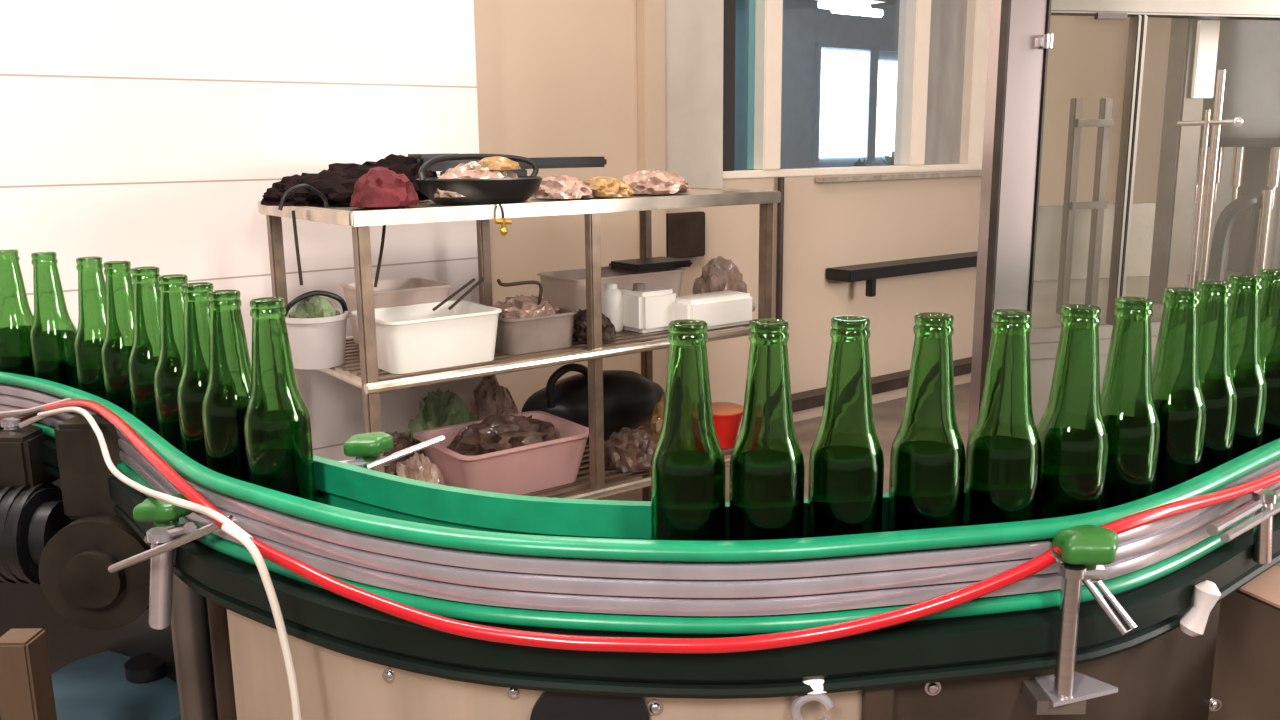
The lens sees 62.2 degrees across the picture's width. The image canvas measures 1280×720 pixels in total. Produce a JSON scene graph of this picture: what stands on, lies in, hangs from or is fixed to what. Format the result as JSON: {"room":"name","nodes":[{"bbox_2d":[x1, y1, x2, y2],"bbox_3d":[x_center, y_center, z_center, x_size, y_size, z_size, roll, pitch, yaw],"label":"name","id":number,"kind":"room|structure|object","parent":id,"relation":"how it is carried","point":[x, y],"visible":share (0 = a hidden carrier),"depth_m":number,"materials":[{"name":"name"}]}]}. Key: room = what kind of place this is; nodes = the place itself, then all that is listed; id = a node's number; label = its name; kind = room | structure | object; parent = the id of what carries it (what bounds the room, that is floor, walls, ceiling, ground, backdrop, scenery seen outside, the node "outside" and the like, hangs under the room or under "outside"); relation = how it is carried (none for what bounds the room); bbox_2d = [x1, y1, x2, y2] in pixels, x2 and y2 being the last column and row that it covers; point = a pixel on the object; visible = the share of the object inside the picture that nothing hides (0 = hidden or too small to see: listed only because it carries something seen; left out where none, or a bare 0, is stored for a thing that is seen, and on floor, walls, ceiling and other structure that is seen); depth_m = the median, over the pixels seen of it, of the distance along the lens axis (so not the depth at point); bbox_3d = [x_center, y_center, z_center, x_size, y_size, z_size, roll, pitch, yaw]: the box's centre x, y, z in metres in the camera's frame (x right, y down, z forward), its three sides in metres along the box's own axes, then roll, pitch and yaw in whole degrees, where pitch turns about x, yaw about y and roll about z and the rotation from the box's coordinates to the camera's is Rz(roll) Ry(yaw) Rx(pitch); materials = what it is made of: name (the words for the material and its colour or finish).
{"room":"processing plant","nodes":[
{"label":"processing plant","id":0,"kind":"room"},
{"bbox_2d":[0,0,482,460],"bbox_3d":[-3.312,-0.401,1.639,6.763,3.000,0.251,-9,14,-36],"label":"wall","id":1,"kind":"structure","parent":0,"point":[143,133],"depth_m":3.07,"materials":[{"name":"white paint"}]},
{"bbox_2d":[535,382,970,501],"bbox_3d":[1.012,1.111,1.759,16.000,0.100,18.000,-1,12,0],"label":"floor","id":2,"kind":"structure","parent":0,"point":[887,415],"depth_m":5.23,"materials":[{"name":"tile"}]},
{"bbox_2d":[0,628,56,719],"bbox_3d":[-0.703,0.735,1.291,0.042,0.860,0.042,-1,12,0],"label":"cardboard box","id":3,"kind":"object","parent":2,"relation":"on","point":[26,686],"visible":1,"depth_m":1.20,"materials":[{"name":"brown cardboard"}]},
{"bbox_2d":[51,651,180,719],"bbox_3d":[-0.785,0.769,1.650,0.300,0.649,0.300,-1,12,0],"label":"bin","id":4,"kind":"object","parent":2,"relation":"on","point":[106,685],"visible":0.69,"depth_m":1.55,"materials":[{"name":"plastic"}]},
{"bbox_2d":[258,187,780,500],"bbox_3d":[-0.316,0.128,3.267,1.393,1.254,0.688,-9,14,-36],"label":"storage rack","id":5,"kind":"object","parent":2,"relation":"on","point":[360,369],"visible":0.3,"depth_m":2.95,"materials":[{"name":"metal"}]},
{"bbox_2d":[292,210,302,284],"bbox_3d":[-0.884,-0.289,2.735,0.016,0.193,0.009,-9,14,-36],"label":"hanging cord","id":6,"kind":"object","parent":5,"relation":"hanging from","point":[293,211],"visible":1,"depth_m":2.73,"materials":[{"name":"black rubber"}]},
{"bbox_2d":[278,184,328,210],"bbox_3d":[-0.810,-0.395,2.559,0.021,0.062,0.145,8,14,35],"label":"strap loop","id":7,"kind":"object","parent":5,"relation":"on","point":[299,186],"visible":1,"depth_m":2.54,"materials":[{"name":"black metal"}]},
{"bbox_2d":[285,290,348,368],"bbox_3d":[-0.851,-0.086,2.774,0.175,0.198,0.174,-1,12,0],"label":"plastic bucket","id":8,"kind":"object","parent":5,"relation":"on","point":[315,343],"visible":0.8,"depth_m":2.72,"materials":[{"name":"white plastic"}]},
{"bbox_2d":[289,296,340,317],"bbox_3d":[-0.852,-0.120,2.766,0.144,0.109,0.146,-1,12,0],"label":"bag","id":9,"kind":"object","parent":8,"relation":"in","point":[313,306],"visible":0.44,"depth_m":2.73,"materials":[{"name":"green plastic"}]},
{"bbox_2d":[261,154,437,205],"bbox_3d":[-0.770,-0.490,2.867,0.443,0.130,0.400,-1,12,0],"label":"heap","id":10,"kind":"object","parent":5,"relation":"on","point":[336,183],"visible":0.59,"depth_m":2.74,"materials":[{"name":"black fabric"}]},
{"bbox_2d":[374,225,385,286],"bbox_3d":[-0.690,-0.299,2.819,0.053,0.210,0.009,-9,14,-36],"label":"hanging cord","id":11,"kind":"object","parent":5,"relation":"hanging from","point":[384,226],"visible":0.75,"depth_m":2.82,"materials":[{"name":"black rubber"}]},
{"bbox_2d":[350,167,418,208],"bbox_3d":[-0.630,-0.425,2.609,0.163,0.101,0.160,-1,12,0],"label":"cloth","id":12,"kind":"object","parent":5,"relation":"on","point":[381,187],"visible":1,"depth_m":2.56,"materials":[{"name":"red fabric"}]},
{"bbox_2d":[340,277,451,343],"bbox_3d":[-0.705,-0.136,3.081,0.256,0.170,0.252,-9,14,-36],"label":"tub","id":13,"kind":"object","parent":5,"relation":"on","point":[409,290],"visible":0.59,"depth_m":3.03,"materials":[{"name":"white plastic"}]},
{"bbox_2d":[383,431,420,475],"bbox_3d":[-0.717,0.286,3.079,0.206,0.163,0.208,-1,12,0],"label":"crumpled bag","id":14,"kind":"object","parent":5,"relation":"on","point":[402,441],"visible":0.11,"depth_m":3.03,"materials":[{"name":"brown plastic"}]},
{"bbox_2d":[396,452,444,484],"bbox_3d":[-0.594,0.329,2.825,0.176,0.177,0.197,-1,12,0],"label":"crumpled bag","id":15,"kind":"object","parent":5,"relation":"on","point":[420,467],"visible":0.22,"depth_m":2.79,"materials":[{"name":"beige plastic"}]},
{"bbox_2d":[351,300,501,373],"bbox_3d":[-0.562,-0.064,2.810,0.330,0.135,0.262,-9,14,-36],"label":"tub","id":16,"kind":"object","parent":5,"relation":"on","point":[411,338],"visible":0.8,"depth_m":2.72,"materials":[{"name":"white plastic"}]},
{"bbox_2d":[432,278,474,310],"bbox_3d":[-0.495,-0.175,2.827,0.008,0.072,0.154,8,14,37],"label":"rod","id":17,"kind":"object","parent":16,"relation":"in","point":[473,279],"visible":1,"depth_m":2.82,"materials":[{"name":"brown metal"}]},
{"bbox_2d":[448,277,483,309],"bbox_3d":[-0.466,-0.179,2.849,0.008,0.074,0.136,7,14,35],"label":"rod","id":18,"kind":"object","parent":16,"relation":"in","point":[482,278],"visible":1,"depth_m":2.84,"materials":[{"name":"brown metal"}]},
{"bbox_2d":[404,387,474,456],"bbox_3d":[-0.615,0.205,3.282,0.236,0.238,0.223,-1,12,0],"label":"crumpled bag","id":19,"kind":"object","parent":5,"relation":"on","point":[438,409],"visible":0.27,"depth_m":3.23,"materials":[{"name":"green plastic"}]},
{"bbox_2d":[416,154,541,204],"bbox_3d":[-0.420,-0.475,2.769,0.330,0.127,0.232,-1,12,0],"label":"pan","id":20,"kind":"object","parent":5,"relation":"on","point":[520,189],"visible":0.94,"depth_m":2.70,"materials":[{"name":"metal"}]},
{"bbox_2d":[434,161,517,198],"bbox_3d":[-0.419,-0.472,2.769,0.264,0.096,0.171,-9,14,-37],"label":"plastic bag","id":21,"kind":"object","parent":20,"relation":"in","point":[461,171],"visible":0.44,"depth_m":2.71,"materials":[{"name":"plastic"}]},
{"bbox_2d":[474,156,520,170],"bbox_3d":[-0.376,-0.513,2.768,0.141,0.037,0.079,-10,15,-38],"label":"wrapper","id":22,"kind":"object","parent":21,"relation":"on","point":[500,163],"visible":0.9,"depth_m":2.75,"materials":[{"name":"plastic"}]},
{"bbox_2d":[471,376,517,420],"bbox_3d":[-0.473,0.173,3.396,0.190,0.252,0.199,-1,12,0],"label":"crumpled bag","id":23,"kind":"object","parent":5,"relation":"on","point":[490,398],"visible":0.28,"depth_m":3.34,"materials":[{"name":"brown plastic"}]},
{"bbox_2d":[413,411,588,494],"bbox_3d":[-0.395,0.285,3.103,0.445,0.150,0.348,-9,14,-36],"label":"tub","id":24,"kind":"object","parent":5,"relation":"on","point":[526,469],"visible":0.73,"depth_m":3.00,"materials":[{"name":"plastic"}]},
{"bbox_2d":[446,414,556,455],"bbox_3d":[-0.398,0.214,3.091,0.362,0.114,0.244,-11,15,-41],"label":"pile","id":25,"kind":"object","parent":24,"relation":"in","point":[496,432],"visible":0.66,"depth_m":3.03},
{"bbox_2d":[494,204,511,235],"bbox_3d":[-0.348,-0.355,2.684,0.026,0.080,0.046,9,15,39],"label":"valve","id":26,"kind":"object","parent":5,"relation":"hanging from","point":[502,221],"visible":1,"depth_m":2.68,"materials":[{"name":"gold metal"}]},
{"bbox_2d":[408,153,606,175],"bbox_3d":[-0.383,-0.550,3.147,0.638,0.130,0.110,-9,14,-36],"label":"pan","id":27,"kind":"object","parent":5,"relation":"on","point":[590,161],"visible":0.3,"depth_m":3.15,"materials":[{"name":"black metal"}]},
{"bbox_2d":[312,189,756,210],"bbox_3d":[-0.323,-0.480,3.143,1.385,0.006,0.680,-9,14,-36],"label":"shelf","id":28,"kind":"object","parent":5,"relation":"attached to","point":[697,196],"depth_m":2.91,"materials":[{"name":"metal"}]},
{"bbox_2d":[495,307,576,354],"bbox_3d":[-0.328,-0.090,3.010,0.236,0.100,0.232,-9,14,-36],"label":"tub","id":29,"kind":"object","parent":5,"relation":"on","point":[554,331],"visible":0.59,"depth_m":2.92,"materials":[{"name":"grey plastic"}]},
{"bbox_2d":[492,294,559,318],"bbox_3d":[-0.329,-0.144,3.001,0.214,0.092,0.205,-1,12,0],"label":"plastic bag","id":30,"kind":"object","parent":29,"relation":"in","point":[521,306],"visible":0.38,"depth_m":2.96,"materials":[{"name":"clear plastic"}]},
{"bbox_2d":[497,279,542,304],"bbox_3d":[-0.330,-0.180,2.927,0.030,0.100,0.142,11,16,44],"label":"hook","id":31,"kind":"object","parent":30,"relation":"on","point":[500,283],"visible":1,"depth_m":2.93,"materials":[{"name":"brown metal"}]},
{"bbox_2d":[336,320,750,379],"bbox_3d":[-0.314,-0.079,3.228,1.335,0.006,0.584,-9,14,-36],"label":"shelf","id":32,"kind":"object","parent":5,"relation":"attached to","point":[351,368],"depth_m":2.91,"materials":[{"name":"metal"}]},
{"bbox_2d":[531,175,593,198],"bbox_3d":[-0.224,-0.490,2.999,0.192,0.066,0.208,-1,12,0],"label":"plastic bag","id":33,"kind":"object","parent":5,"relation":"on","point":[562,186],"visible":0.95,"depth_m":2.94,"materials":[{"name":"pink plastic"}]},
{"bbox_2d":[522,363,664,444],"bbox_3d":[-0.147,0.127,3.514,0.547,0.287,0.246,-11,15,-42],"label":"wok","id":34,"kind":"object","parent":5,"relation":"on","point":[630,399],"visible":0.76,"depth_m":3.42,"materials":[{"name":"metal"}]},
{"bbox_2d":[572,308,615,342],"bbox_3d":[-0.157,-0.105,3.102,0.176,0.090,0.178,-1,12,0],"label":"crumpled bag","id":35,"kind":"object","parent":5,"relation":"on","point":[580,319],"visible":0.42,"depth_m":3.05,"materials":[{"name":"brown plastic"}]},
{"bbox_2d":[583,176,633,197],"bbox_3d":[-0.110,-0.503,3.075,0.220,0.059,0.149,8,14,37],"label":"plastic bag","id":36,"kind":"object","parent":5,"relation":"on","point":[601,187],"visible":0.71,"depth_m":3.01,"materials":[{"name":"plastic"}]},
{"bbox_2d":[537,266,684,311],"bbox_3d":[-0.091,-0.220,3.513,0.449,0.150,0.252,-9,14,-36],"label":"basin","id":37,"kind":"object","parent":5,"relation":"on","point":[566,289],"visible":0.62,"depth_m":3.42,"materials":[{"name":"beige plastic"}]},
{"bbox_2d":[609,256,691,271],"bbox_3d":[0.036,-0.325,3.584,0.238,0.023,0.170,-9,14,-36],"label":"tray","id":38,"kind":"object","parent":37,"relation":"on","point":[652,263],"visible":1,"depth_m":3.54,"materials":[{"name":"plastic"}]},
{"bbox_2d":[601,282,623,331],"bbox_3d":[-0.090,-0.163,3.244,0.083,0.145,0.083,-1,12,0],"label":"bottle","id":39,"kind":"object","parent":5,"relation":"on","point":[612,297],"visible":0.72,"depth_m":3.21,"materials":[{"name":"plastic"}]},
{"bbox_2d":[604,427,655,472],"bbox_3d":[-0.027,0.267,3.247,0.198,0.120,0.202,-1,12,0],"label":"crumpled bag","id":40,"kind":"object","parent":5,"relation":"on","point":[628,450],"visible":0.86,"depth_m":3.19,"materials":[{"name":"brown plastic"}]},
{"bbox_2d":[523,420,736,497],"bbox_3d":[-0.310,0.323,3.309,1.335,0.006,0.584,-9,14,-36],"label":"shelf","id":41,"kind":"object","parent":5,"relation":"attached to","point":[597,490],"depth_m":3.10,"materials":[{"name":"metal"}]},
{"bbox_2d":[620,283,675,332],"bbox_3d":[0.020,-0.167,3.264,0.144,0.144,0.140,-9,14,-36],"label":"jug","id":42,"kind":"object","parent":5,"relation":"on","point":[647,309],"visible":0.83,"depth_m":3.21,"materials":[{"name":"plastic"}]},
{"bbox_2d":[621,169,691,194],"bbox_3d":[0.039,-0.541,3.217,0.240,0.074,0.236,-1,12,0],"label":"plastic bag","id":43,"kind":"object","parent":5,"relation":"on","point":[642,182],"visible":0.77,"depth_m":3.15,"materials":[{"name":"pink plastic"}]},
{"bbox_2d":[651,393,664,443],"bbox_3d":[0.129,0.179,3.405,0.202,0.224,0.203,-1,12,0],"label":"crumpled bag","id":44,"kind":"object","parent":5,"relation":"on","point":[657,417],"visible":0.12,"depth_m":3.38,"materials":[{"name":"plastic"}]},
{"bbox_2d":[673,290,755,329],"bbox_3d":[0.238,-0.157,3.319,0.310,0.096,0.120,-9,14,-36],"label":"canister","id":45,"kind":"object","parent":5,"relation":"on","point":[719,309],"visible":0.8,"depth_m":3.26,"materials":[{"name":"plastic"}]},
{"bbox_2d":[692,256,746,293],"bbox_3d":[0.270,-0.258,3.580,0.227,0.188,0.159,-11,16,-43],"label":"plastic bag","id":46,"kind":"object","parent":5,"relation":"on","point":[719,274],"visible":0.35,"depth_m":3.53,"materials":[{"name":"plastic"}]},
{"bbox_2d":[712,402,743,447],"bbox_3d":[0.268,0.214,3.466,0.152,0.131,0.152,-1,12,0],"label":"cup","id":47,"kind":"object","parent":5,"relation":"on","point":[727,416],"visible":0.57,"depth_m":3.42,"materials":[{"name":"plastic"}]},
{"bbox_2d":[0,372,1279,719],"bbox_3d":[0.078,0.578,1.398,3.434,1.107,0.975,0,12,3],"label":"conveyor","id":48,"kind":"object","parent":2,"relation":"on","point":[89,559],"visible":0.85,"depth_m":0.91,"materials":[{"name":"green plastic"}]},
{"bbox_2d":[0,249,33,376],"bbox_3d":[-0.909,-0.045,1.544,0.062,0.230,0.062,9,15,41],"label":"beer bottle","id":49,"kind":"object","parent":48,"relation":"on","point":[16,316],"visible":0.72,"depth_m":1.52,"materials":[{"name":"green glass"}]},
{"bbox_2d":[29,252,77,388],"bbox_3d":[-0.832,-0.037,1.503,0.062,0.230,0.062,-9,14,-34],"label":"beer bottle","id":50,"kind":"object","parent":48,"relation":"on","point":[52,333],"visible":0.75,"depth_m":1.48,"materials":[{"name":"green glass"}]},
{"bbox_2d":[73,257,105,398],"bbox_3d":[-0.730,-0.023,1.429,0.062,0.230,0.062,-2,12,-5],"label":"beer bottle","id":51,"kind":"object","parent":48,"relation":"on","point":[90,334],"visible":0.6,"depth_m":1.40,"materials":[{"name":"green glass"}]},
{"bbox_2d":[101,261,132,413],"bbox_3d":[-0.665,-0.012,1.373,0.062,0.230,0.062,-1,12,-2],"label":"beer bottle","id":52,"kind":"object","parent":48,"relation":"on","point":[116,347],"visible":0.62,"depth_m":1.35,"materials":[{"name":"green glass"}]},
{"bbox_2d":[128,266,160,434],"bbox_3d":[-0.596,0.002,1.301,0.062,0.230,0.062,0,12,2],"label":"beer bottle","id":53,"kind":"object","parent":48,"relation":"on","point":[144,354],"visible":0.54,"depth_m":1.27,"materials":[{"name":"green glass"}]},
{"bbox_2d":[37,407,252,540],"bbox_3d":[-0.574,0.107,1.143,0.047,0.052,0.651,-11,15,-41],"label":"cable","id":54,"kind":"object","parent":48,"relation":"on","point":[219,517],"visible":0.94,"depth_m":1.09,"materials":[{"name":"white plastic"}]},
{"bbox_2d":[153,274,187,451],"bbox_3d":[-0.526,0.018,1.218,0.062,0.230,0.062,3,12,18],"label":"beer bottle","id":55,"kind":"object","parent":48,"relation":"on","point":[168,371],"visible":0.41,"depth_m":1.19,"materials":[{"name":"green glass"}]},
{"bbox_2d":[177,282,213,466],"bbox_3d":[-0.467,0.032,1.143,0.062,0.230,0.062,8,14,35],"label":"beer bottle","id":56,"kind":"object","parent":48,"relation":"on","point":[191,389],"visible":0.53,"depth_m":1.12,"materials":[{"name":"green glass"}]},
{"bbox_2d":[201,290,250,481],"bbox_3d":[-0.415,0.044,1.082,0.062,0.230,0.062,-3,12,-14],"label":"beer bottle","id":57,"kind":"object","parent":48,"relation":"on","point":[225,400],"visible":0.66,"depth_m":1.06,"materials":[{"name":"green glass"}]},
{"bbox_2d":[221,523,301,719],"bbox_3d":[-0.330,0.267,0.925,0.070,0.250,0.016,5,13,25],"label":"cable","id":58,"kind":"object","parent":48,"relation":"hanging from","point":[243,539],"visible":1,"depth_m":0.91,"materials":[{"name":"white plastic"}]},
{"bbox_2d":[243,297,315,501],"bbox_3d":[-0.351,0.055,1.025,0.062,0.230,0.062,-8,14,-33],"label":"beer bottle","id":59,"kind":"object","parent":48,"relation":"on","point":[276,424],"visible":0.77,"depth_m":1.00,"materials":[{"name":"green glass"}]},
{"bbox_2d":[0,399,1279,653],"bbox_3d":[0.391,0.107,1.173,2.712,0.092,0.781,-1,12,0],"label":"hose","id":60,"kind":"object","parent":48,"relation":"on","point":[1044,560],"visible":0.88,"depth_m":0.84,"materials":[{"name":"red plastic"}]},
{"bbox_2d":[651,319,725,540],"bbox_3d":[0.040,0.083,0.870,0.062,0.230,0.062,3,12,16],"label":"beer bottle","id":61,"kind":"object","parent":48,"relation":"on","point":[688,469],"visible":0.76,"depth_m":0.85,"materials":[{"name":"green glass"}]},
{"bbox_2d":[729,318,804,540],"bbox_3d":[0.104,0.082,0.871,0.062,0.230,0.062,3,12,19],"label":"beer bottle","id":62,"kind":"object","parent":48,"relation":"on","point":[767,466],"visible":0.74,"depth_m":0.85,"materials":[{"name":"green glass"}]},
{"bbox_2d":[807,316,883,537],"bbox_3d":[0.172,0.079,0.881,0.062,0.230,0.062,-5,12,-20],"label":"beer bottle","id":63,"kind":"object","parent":48,"relation":"on","point":[846,480],"visible":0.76,"depth_m":0.86,"materials":[{"name":"green glass"}]},
{"bbox_2d":[887,312,965,531],"bbox_3d":[0.243,0.076,0.893,0.062,0.230,0.062,-7,13,-30],"label":"beer bottle","id":64,"kind":"object","parent":48,"relation":"on","point":[928,456],"visible":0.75,"depth_m":0.87,"materials":[{"name":"green glass"}]},
{"bbox_2d":[962,309,1041,525],"bbox_3d":[0.311,0.072,0.906,0.062,0.230,0.062,-7,13,-30],"label":"beer bottle","id":65,"kind":"object","parent":48,"relation":"on","point":[1004,450],"visible":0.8,"depth_m":0.88,"materials":[{"name":"green glass"}]},
{"bbox_2d":[1036,304,1108,518],"bbox_3d":[0.379,0.067,0.929,0.062,0.230,0.062,0,12,5],"label":"beer bottle","id":66,"kind":"object","parent":48,"relation":"on","point":[1072,431],"visible":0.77,"depth_m":0.91,"materials":[{"name":"green glass"}]},
{"bbox_2d":[1100,296,1160,508],"bbox_3d":[0.443,0.058,0.970,0.062,0.230,0.062,6,13,28],"label":"beer bottle","id":67,"kind":"object","parent":48,"relation":"on","point":[1129,413],"visible":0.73,"depth_m":0.95,"materials":[{"name":"green glass"}]},
{"bbox_2d":[1152,287,1206,493],"bbox_3d":[0.515,0.046,1.028,0.062,0.230,0.062,-5,12,-20],"label":"beer bottle","id":68,"kind":"object","parent":48,"relation":"on","point":[1179,402],"visible":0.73,"depth_m":1.00,"materials":[{"name":"green glass"}]},
{"bbox_2d":[1180,580,1220,636],"bbox_3d":[0.502,0.223,0.950,0.033,0.052,0.022,-1,12,0],"label":"knob","id":69,"kind":"object","parent":48,"relation":"hanging from","point":[1193,623],"visible":1,"depth_m":0.94,"materials":[{"name":"plastic"}]},
{"bbox_2d":[1196,280,1237,473],"bbox_3d":[0.571,0.036,1.073,0.062,0.230,0.062,-9,14,-37],"label":"beer bottle","id":70,"kind":"object","parent":48,"relation":"on","point":[1217,385],"visible":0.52,"depth_m":1.05,"materials":[{"name":"green glass"}]},
{"bbox_2d":[1228,274,1267,458],"bbox_3d":[0.627,0.026,1.118,0.062,0.230,0.062,-10,15,-37],"label":"beer bottle","id":71,"kind":"object","parent":48,"relation":"on","point":[1247,373],"visible":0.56,"depth_m":1.09,"materials":[{"name":"green glass"}]},
{"bbox_2d":[1259,269,1279,445],"bbox_3d":[0.685,0.016,1.162,0.062,0.230,0.062,-7,13,-29],"label":"beer bottle","id":72,"kind":"object","parent":48,"relation":"on","point":[1270,294],"visible":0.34,"depth_m":1.14,"materials":[{"name":"green glass"}]},
{"bbox_2d":[853,158,867,166],"bbox_3d":[1.825,-1.049,8.895,0.288,1.272,0.280,-1,12,0],"label":"potted plant","id":73,"kind":"object","parent":2,"relation":"on","point":[857,163],"visible":0.14,"depth_m":8.75,"materials":[{"name":"green plant"}]},
{"bbox_2d":[876,149,894,165],"bbox_3d":[2.194,-1.154,9.155,0.424,1.367,0.422,-1,12,0],"label":"potted plant","id":74,"kind":"object","parent":2,"relation":"on","point":[890,160],"visible":0.06,"depth_m":9.12,"materials":[{"name":"green plant"}]},
{"bbox_2d":[967,0,1279,565],"bbox_3d":[1.372,-0.191,2.574,1.695,2.080,0.870,-3,12,-14],"label":"door","id":75,"kind":"structure","parent":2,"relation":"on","point":[1215,214],"depth_m":2.25,"materials":[{"name":"metal"}]},
{"bbox_2d":[1208,565,1279,719],"bbox_3d":[0.775,0.717,1.117,0.182,0.932,0.344,-5,12,-19],"label":"cardboard box","id":76,"kind":"object","parent":2,"relation":"on","point":[1246,671],"visible":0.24,"depth_m":1.12,"materials":[{"name":"brown cardboard"}]},
{"bbox_2d":[734,0,899,169],"bbox_3d":[-0.658,-1.585,7.320,9.000,3.000,0.102,-9,14,-36],"label":"wall","id":77,"kind":"structure","parent":0,"point":[805,24],"depth_m":8.66,"materials":[{"name":"paint"}]},
{"bbox_2d":[813,42,897,161],"bbox_3d":[1.883,-2.197,9.070,1.090,0.961,0.030,-9,14,-36],"label":"window","id":78,"kind":"structure","parent":77,"relation":"in","point":[855,92],"depth_m":9.02,"materials":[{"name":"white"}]},
{"bbox_2d":[473,0,1171,467],"bbox_3d":[0.298,-1.095,4.862,10.500,3.000,0.152,-9,14,-36],"label":"wall","id":79,"kind":"structure","parent":0,"point":[555,78],"depth_m":5.22,"materials":[{"name":"beige paint"}]},
{"bbox_2d":[637,0,666,425],"bbox_3d":[0.051,-1.028,4.550,0.111,3.000,0.059,-9,14,-36],"label":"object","id":80,"kind":"structure","parent":79,"relation":"attached to","point":[650,13],"depth_m":4.51,"materials":[{"name":"beige paint"}]},
{"bbox_2d":[666,211,704,257],"bbox_3d":[0.195,-0.561,4.758,0.226,0.200,0.049,-9,14,-36],"label":"wall box","id":81,"kind":"object","parent":79,"relation":"attached to","point":[685,231],"visible":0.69,"depth_m":4.74,"materials":[{"name":"brown metal"}]},
{"bbox_2d":[665,0,723,188],"bbox_3d":[0.228,-1.647,4.584,0.332,1.804,0.029,-9,14,-36],"label":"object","id":82,"kind":"structure","parent":79,"relation":"attached to","point":[693,28],"depth_m":4.67,"materials":[{"name":"white paint"}]},
{"bbox_2d":[776,177,783,318],"bbox_3d":[0.680,-0.266,5.184,0.030,1.240,0.032,-1,12,0],"label":"pipe","id":83,"kind":"object","parent":79,"relation":"attached to","point":[780,206],"visible":0.66,"depth_m":5.12,"materials":[{"name":"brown metal"}]},
{"bbox_2d":[723,0,990,182],"bbox_3d":[1.206,-1.520,5.409,2.160,1.182,0.160,-9,14,-36],"label":"window","id":84,"kind":"structure","parent":79,"relation":"in","point":[943,44],"depth_m":5.60,"materials":[{"name":"wood"}]},
{"bbox_2d":[791,357,971,412],"bbox_3d":[1.677,0.069,5.979,2.821,0.060,0.119,-9,14,-36],"label":"wall rail","id":85,"kind":"object","parent":79,"relation":"attached to","point":[814,398],"visible":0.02,"depth_m":5.63,"materials":[{"name":"brown metal"}]},
{"bbox_2d":[826,251,976,296],"bbox_3d":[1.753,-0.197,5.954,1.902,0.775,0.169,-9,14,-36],"label":"wall shelf","id":86,"kind":"object","parent":79,"relation":"attached to","point":[869,272],"visible":0.34,"depth_m":5.50,"materials":[{"name":"black metal"}]},
{"bbox_3d":[0.980,-1.926,1.141,16.000,0.100,18.000,-1,11,0],"label":"ceiling","id":87,"kind":"structure","parent":0,"visible":0},
{"bbox_2d":[818,0,885,17],"bbox_3d":[1.459,-2.760,7.317,0.525,0.739,0.200,-9,14,-36],"label":"ceiling lamp","id":88,"kind":"object","parent":87,"relation":"hanging from","point":[849,7],"visible":1,"depth_m":7.35,"materials":[{"name":"white"}]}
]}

